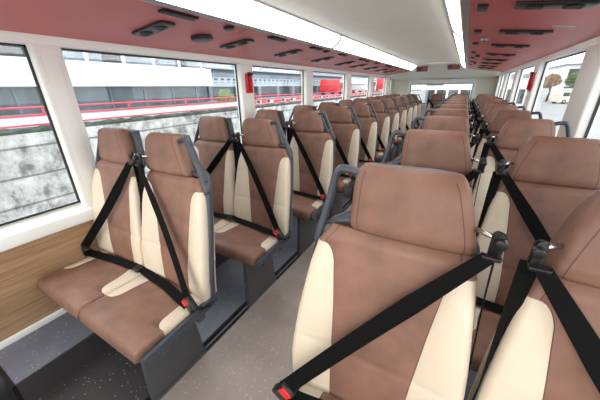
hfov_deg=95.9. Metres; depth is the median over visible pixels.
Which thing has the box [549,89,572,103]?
minibus
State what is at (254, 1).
trim
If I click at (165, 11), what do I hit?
air vent
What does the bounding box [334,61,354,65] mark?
air vent
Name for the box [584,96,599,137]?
window
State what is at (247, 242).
cushion
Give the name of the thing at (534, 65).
window
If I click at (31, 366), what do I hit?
floor
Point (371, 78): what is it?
trim
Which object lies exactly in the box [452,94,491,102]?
seat
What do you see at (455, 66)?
speaker
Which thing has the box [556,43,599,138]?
trim
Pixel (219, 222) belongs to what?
cushion
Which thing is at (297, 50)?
air vent
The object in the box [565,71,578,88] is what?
tree
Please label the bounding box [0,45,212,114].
office building
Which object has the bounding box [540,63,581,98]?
building
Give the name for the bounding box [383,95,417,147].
seat
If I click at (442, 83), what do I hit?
window
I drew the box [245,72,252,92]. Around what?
hammer
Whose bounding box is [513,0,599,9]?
air vent
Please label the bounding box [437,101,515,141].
seat
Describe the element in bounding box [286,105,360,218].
seat
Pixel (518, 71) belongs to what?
trim
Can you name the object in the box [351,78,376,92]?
van
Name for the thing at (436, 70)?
ceiling
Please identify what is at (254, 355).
floor
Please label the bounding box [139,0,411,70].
trim
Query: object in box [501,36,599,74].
wall
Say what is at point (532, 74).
hammer
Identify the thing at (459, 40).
ceiling light
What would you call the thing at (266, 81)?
building
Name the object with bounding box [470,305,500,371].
cushion
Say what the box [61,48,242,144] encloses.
window
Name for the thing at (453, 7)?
ceiling light
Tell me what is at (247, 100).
trim
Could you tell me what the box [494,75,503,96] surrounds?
trim
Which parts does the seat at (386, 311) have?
grab handle, backrest, backrest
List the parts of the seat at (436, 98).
backrest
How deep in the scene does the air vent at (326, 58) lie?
3.08 m
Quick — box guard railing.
[0,88,420,128]
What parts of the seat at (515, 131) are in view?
grab handle, backrest, grab handle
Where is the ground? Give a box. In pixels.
[518,93,599,138]
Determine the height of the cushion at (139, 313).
0.070 m
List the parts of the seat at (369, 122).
backrest, grab handle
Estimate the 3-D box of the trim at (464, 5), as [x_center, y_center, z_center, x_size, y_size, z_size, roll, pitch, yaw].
[1.475,-1.391,2.404,0.041,0.034,8.250,12,26,27]
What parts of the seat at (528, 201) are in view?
grab handle, backrest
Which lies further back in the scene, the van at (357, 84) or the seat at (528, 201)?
the van at (357, 84)
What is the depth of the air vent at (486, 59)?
3.43 m
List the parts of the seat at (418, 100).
backrest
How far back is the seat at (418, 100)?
7.05 m
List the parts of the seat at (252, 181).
grab handle, backrest, backrest, seat frame, grab handle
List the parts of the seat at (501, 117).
grab handle, backrest, grab handle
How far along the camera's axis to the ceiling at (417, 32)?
2.10 m
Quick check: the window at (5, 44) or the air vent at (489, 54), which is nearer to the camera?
the window at (5, 44)
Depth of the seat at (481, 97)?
5.20 m
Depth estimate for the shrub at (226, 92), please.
9.65 m
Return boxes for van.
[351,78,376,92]
[376,79,388,90]
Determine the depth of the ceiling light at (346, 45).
3.06 m
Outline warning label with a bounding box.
[551,25,576,26]
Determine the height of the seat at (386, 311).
1.237 m
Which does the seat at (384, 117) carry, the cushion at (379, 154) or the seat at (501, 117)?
the cushion at (379, 154)
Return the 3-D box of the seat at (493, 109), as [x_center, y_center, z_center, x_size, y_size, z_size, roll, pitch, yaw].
[1.813,-0.382,2.968,1.045,1.237,0.582,12,26,27]
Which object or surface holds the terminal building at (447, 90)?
on the ground
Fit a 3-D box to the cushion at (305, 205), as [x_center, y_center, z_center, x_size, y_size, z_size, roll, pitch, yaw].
[-0.026,0.019,2.483,0.458,0.070,0.400,12,26,27]
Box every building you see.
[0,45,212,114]
[204,63,342,100]
[375,67,532,105]
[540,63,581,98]
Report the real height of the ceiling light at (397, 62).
0.105 m
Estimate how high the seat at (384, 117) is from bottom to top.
1.237 m
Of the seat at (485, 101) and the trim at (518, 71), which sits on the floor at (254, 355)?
the seat at (485, 101)
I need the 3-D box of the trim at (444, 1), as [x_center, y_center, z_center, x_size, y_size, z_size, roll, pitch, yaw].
[1.377,-1.494,2.420,0.024,0.023,8.250,12,26,27]
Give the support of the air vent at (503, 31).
attached to the wall at (582, 46)
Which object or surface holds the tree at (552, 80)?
on the ground
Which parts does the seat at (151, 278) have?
grab handle, backrest, seat frame, backrest, grab handle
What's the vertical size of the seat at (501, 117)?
1.237 m
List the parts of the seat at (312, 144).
seat frame, backrest, grab handle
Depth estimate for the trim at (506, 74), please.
5.39 m
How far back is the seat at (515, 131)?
1.71 m
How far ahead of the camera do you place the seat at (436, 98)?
7.17 m
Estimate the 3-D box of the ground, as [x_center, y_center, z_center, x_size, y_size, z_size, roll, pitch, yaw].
[88.993,-13.492,39.303,126.300,0.350,240.000,12,26,27]
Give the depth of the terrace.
13.14 m
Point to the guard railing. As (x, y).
(35, 119)
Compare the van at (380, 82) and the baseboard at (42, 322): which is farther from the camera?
the van at (380, 82)
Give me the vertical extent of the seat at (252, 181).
1.237 m
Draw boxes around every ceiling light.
[159,0,340,47]
[332,37,395,63]
[391,58,416,69]
[445,0,461,36]
[454,34,463,59]
[460,58,464,67]
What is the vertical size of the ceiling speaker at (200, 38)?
0.037 m
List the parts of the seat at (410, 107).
backrest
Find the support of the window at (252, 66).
in the wall at (22, 304)
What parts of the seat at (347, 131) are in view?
grab handle, backrest, seat frame, grab handle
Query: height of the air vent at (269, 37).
0.018 m
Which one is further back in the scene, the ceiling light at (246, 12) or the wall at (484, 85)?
the wall at (484, 85)
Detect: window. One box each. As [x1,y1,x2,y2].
[0,42,80,225]
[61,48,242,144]
[252,66,303,104]
[313,71,344,99]
[410,83,473,103]
[512,65,534,104]
[531,50,585,111]
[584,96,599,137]
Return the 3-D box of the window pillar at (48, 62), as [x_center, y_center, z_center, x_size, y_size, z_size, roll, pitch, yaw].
[-1.312,-0.384,1.553,0.090,0.895,0.130,12,26,27]
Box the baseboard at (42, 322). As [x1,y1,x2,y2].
[0,308,66,349]
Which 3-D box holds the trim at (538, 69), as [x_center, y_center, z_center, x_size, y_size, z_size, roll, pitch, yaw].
[2.666,-1.100,3.135,0.086,0.895,0.240,12,26,27]
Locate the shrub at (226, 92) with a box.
[217,89,236,108]
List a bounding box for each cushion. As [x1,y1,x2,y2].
[37,251,141,319]
[79,275,201,364]
[214,217,233,231]
[214,221,277,265]
[292,193,323,218]
[299,385,339,399]
[336,176,350,190]
[375,151,383,159]
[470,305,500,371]
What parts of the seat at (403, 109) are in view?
backrest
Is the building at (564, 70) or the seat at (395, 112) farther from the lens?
the building at (564, 70)
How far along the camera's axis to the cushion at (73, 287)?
1.46 m
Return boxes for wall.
[0,30,388,77]
[0,79,393,341]
[0,90,425,222]
[393,78,496,128]
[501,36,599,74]
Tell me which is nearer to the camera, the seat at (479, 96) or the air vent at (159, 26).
the air vent at (159, 26)
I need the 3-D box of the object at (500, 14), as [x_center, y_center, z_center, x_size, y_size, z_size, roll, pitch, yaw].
[2.212,-1.580,2.929,0.697,0.092,9.952,12,26,27]
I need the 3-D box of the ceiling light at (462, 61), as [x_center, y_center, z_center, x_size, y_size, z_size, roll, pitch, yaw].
[2.898,-2.455,4.810,0.106,0.105,2.234,12,26,27]
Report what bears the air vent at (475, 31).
attached to the wall at (582, 46)
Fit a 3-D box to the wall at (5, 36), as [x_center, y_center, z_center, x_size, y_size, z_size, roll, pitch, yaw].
[0.292,-1.932,3.998,0.094,0.065,10.000,12,26,27]
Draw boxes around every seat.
[37,127,219,399]
[193,116,292,307]
[255,109,334,255]
[272,162,599,399]
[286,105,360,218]
[317,102,378,200]
[339,100,390,162]
[353,98,399,162]
[366,97,407,161]
[375,96,413,155]
[381,129,599,371]
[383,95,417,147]
[390,94,421,128]
[410,116,571,226]
[419,108,542,186]
[425,94,444,115]
[430,104,525,157]
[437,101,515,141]
[441,99,508,133]
[445,97,502,124]
[447,96,498,117]
[450,95,494,116]
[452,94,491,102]
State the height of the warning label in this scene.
0.012 m
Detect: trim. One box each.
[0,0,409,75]
[0,201,92,251]
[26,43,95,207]
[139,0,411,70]
[145,148,402,399]
[234,64,255,142]
[248,0,416,65]
[301,70,312,105]
[342,74,350,99]
[366,76,373,96]
[383,78,388,94]
[407,78,476,105]
[442,0,460,62]
[459,0,469,68]
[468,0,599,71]
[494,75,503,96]
[499,73,511,99]
[508,69,524,104]
[522,62,549,118]
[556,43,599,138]
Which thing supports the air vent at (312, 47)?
attached to the wall at (5, 36)
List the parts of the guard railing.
rail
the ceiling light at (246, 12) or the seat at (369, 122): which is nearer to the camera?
the ceiling light at (246, 12)
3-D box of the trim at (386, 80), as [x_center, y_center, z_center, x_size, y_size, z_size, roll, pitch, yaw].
[2.353,-2.906,7.497,0.086,0.895,0.200,12,26,27]
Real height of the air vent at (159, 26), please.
0.045 m
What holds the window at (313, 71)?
in the wall at (22, 304)
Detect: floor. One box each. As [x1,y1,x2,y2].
[0,141,477,399]
[0,253,229,399]
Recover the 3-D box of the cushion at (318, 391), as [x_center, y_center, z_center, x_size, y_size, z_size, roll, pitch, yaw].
[0.137,0.743,0.733,0.458,0.070,0.400,12,26,27]
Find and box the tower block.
[342,75,374,90]
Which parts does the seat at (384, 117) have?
backrest, grab handle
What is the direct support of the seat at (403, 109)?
on the trim at (223, 328)
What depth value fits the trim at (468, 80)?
7.38 m
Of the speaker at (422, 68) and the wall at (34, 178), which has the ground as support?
the wall at (34, 178)
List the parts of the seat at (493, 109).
backrest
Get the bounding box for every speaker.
[191,34,212,42]
[416,66,427,71]
[447,64,459,69]
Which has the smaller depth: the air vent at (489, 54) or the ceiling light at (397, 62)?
the air vent at (489, 54)
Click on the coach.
(334, 85)
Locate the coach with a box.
[319,79,351,94]
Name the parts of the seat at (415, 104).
backrest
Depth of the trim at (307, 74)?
3.72 m
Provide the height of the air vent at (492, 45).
0.045 m
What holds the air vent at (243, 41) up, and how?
attached to the wall at (5, 36)
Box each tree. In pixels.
[542,73,562,101]
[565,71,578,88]
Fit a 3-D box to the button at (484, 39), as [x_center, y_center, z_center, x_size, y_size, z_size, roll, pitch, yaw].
[1.376,-1.197,2.016,0.049,0.029,0.048,14,27,32]
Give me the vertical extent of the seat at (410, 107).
1.237 m
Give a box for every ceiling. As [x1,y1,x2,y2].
[257,0,459,64]
[387,62,502,80]
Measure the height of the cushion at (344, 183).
0.070 m
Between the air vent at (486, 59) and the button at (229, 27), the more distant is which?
the air vent at (486, 59)
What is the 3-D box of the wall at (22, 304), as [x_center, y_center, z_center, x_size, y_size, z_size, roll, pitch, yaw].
[0.305,-1.229,4.288,0.080,1.475,10.000,12,26,27]
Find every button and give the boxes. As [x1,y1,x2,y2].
[223,25,234,30]
[481,37,488,41]
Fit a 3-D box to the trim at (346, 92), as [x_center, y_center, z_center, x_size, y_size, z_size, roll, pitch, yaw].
[0.872,-1.887,5.096,0.086,0.895,0.200,12,26,27]
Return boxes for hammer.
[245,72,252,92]
[526,72,535,90]
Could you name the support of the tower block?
on the terrace
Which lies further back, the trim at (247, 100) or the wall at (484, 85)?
the wall at (484, 85)
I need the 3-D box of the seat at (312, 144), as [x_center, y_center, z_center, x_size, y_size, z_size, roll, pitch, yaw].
[-0.187,-0.201,2.602,1.038,1.237,0.582,12,26,27]
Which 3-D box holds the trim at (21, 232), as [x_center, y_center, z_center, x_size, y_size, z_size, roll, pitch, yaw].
[0.314,-1.069,4.350,0.115,0.108,10.000,12,26,27]
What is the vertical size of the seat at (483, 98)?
1.237 m
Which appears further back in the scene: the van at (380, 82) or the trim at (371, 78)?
the van at (380, 82)
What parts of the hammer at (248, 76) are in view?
handle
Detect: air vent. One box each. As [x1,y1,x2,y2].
[131,20,174,36]
[158,8,198,20]
[219,39,253,48]
[267,36,286,41]
[274,49,301,56]
[309,46,322,50]
[311,57,333,61]
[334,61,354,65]
[474,30,481,33]
[477,4,488,11]
[480,62,501,64]
[482,58,506,60]
[485,53,515,56]
[491,44,529,47]
[498,29,553,34]
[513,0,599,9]
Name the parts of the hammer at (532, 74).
handle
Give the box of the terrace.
[0,90,428,128]
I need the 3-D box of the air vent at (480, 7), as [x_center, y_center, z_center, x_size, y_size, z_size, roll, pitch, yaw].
[0.835,-0.877,1.236,0.044,0.018,0.110,12,26,27]
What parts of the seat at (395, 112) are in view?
backrest, grab handle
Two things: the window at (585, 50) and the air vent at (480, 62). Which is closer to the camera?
the window at (585, 50)
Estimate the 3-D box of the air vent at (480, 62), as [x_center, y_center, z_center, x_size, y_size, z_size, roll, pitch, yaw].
[2.831,-2.029,4.014,0.269,0.045,0.096,12,26,27]
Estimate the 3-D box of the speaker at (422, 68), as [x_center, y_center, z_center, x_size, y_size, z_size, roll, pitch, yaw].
[2.898,-3.106,6.414,0.240,0.110,0.098,5,23,15]

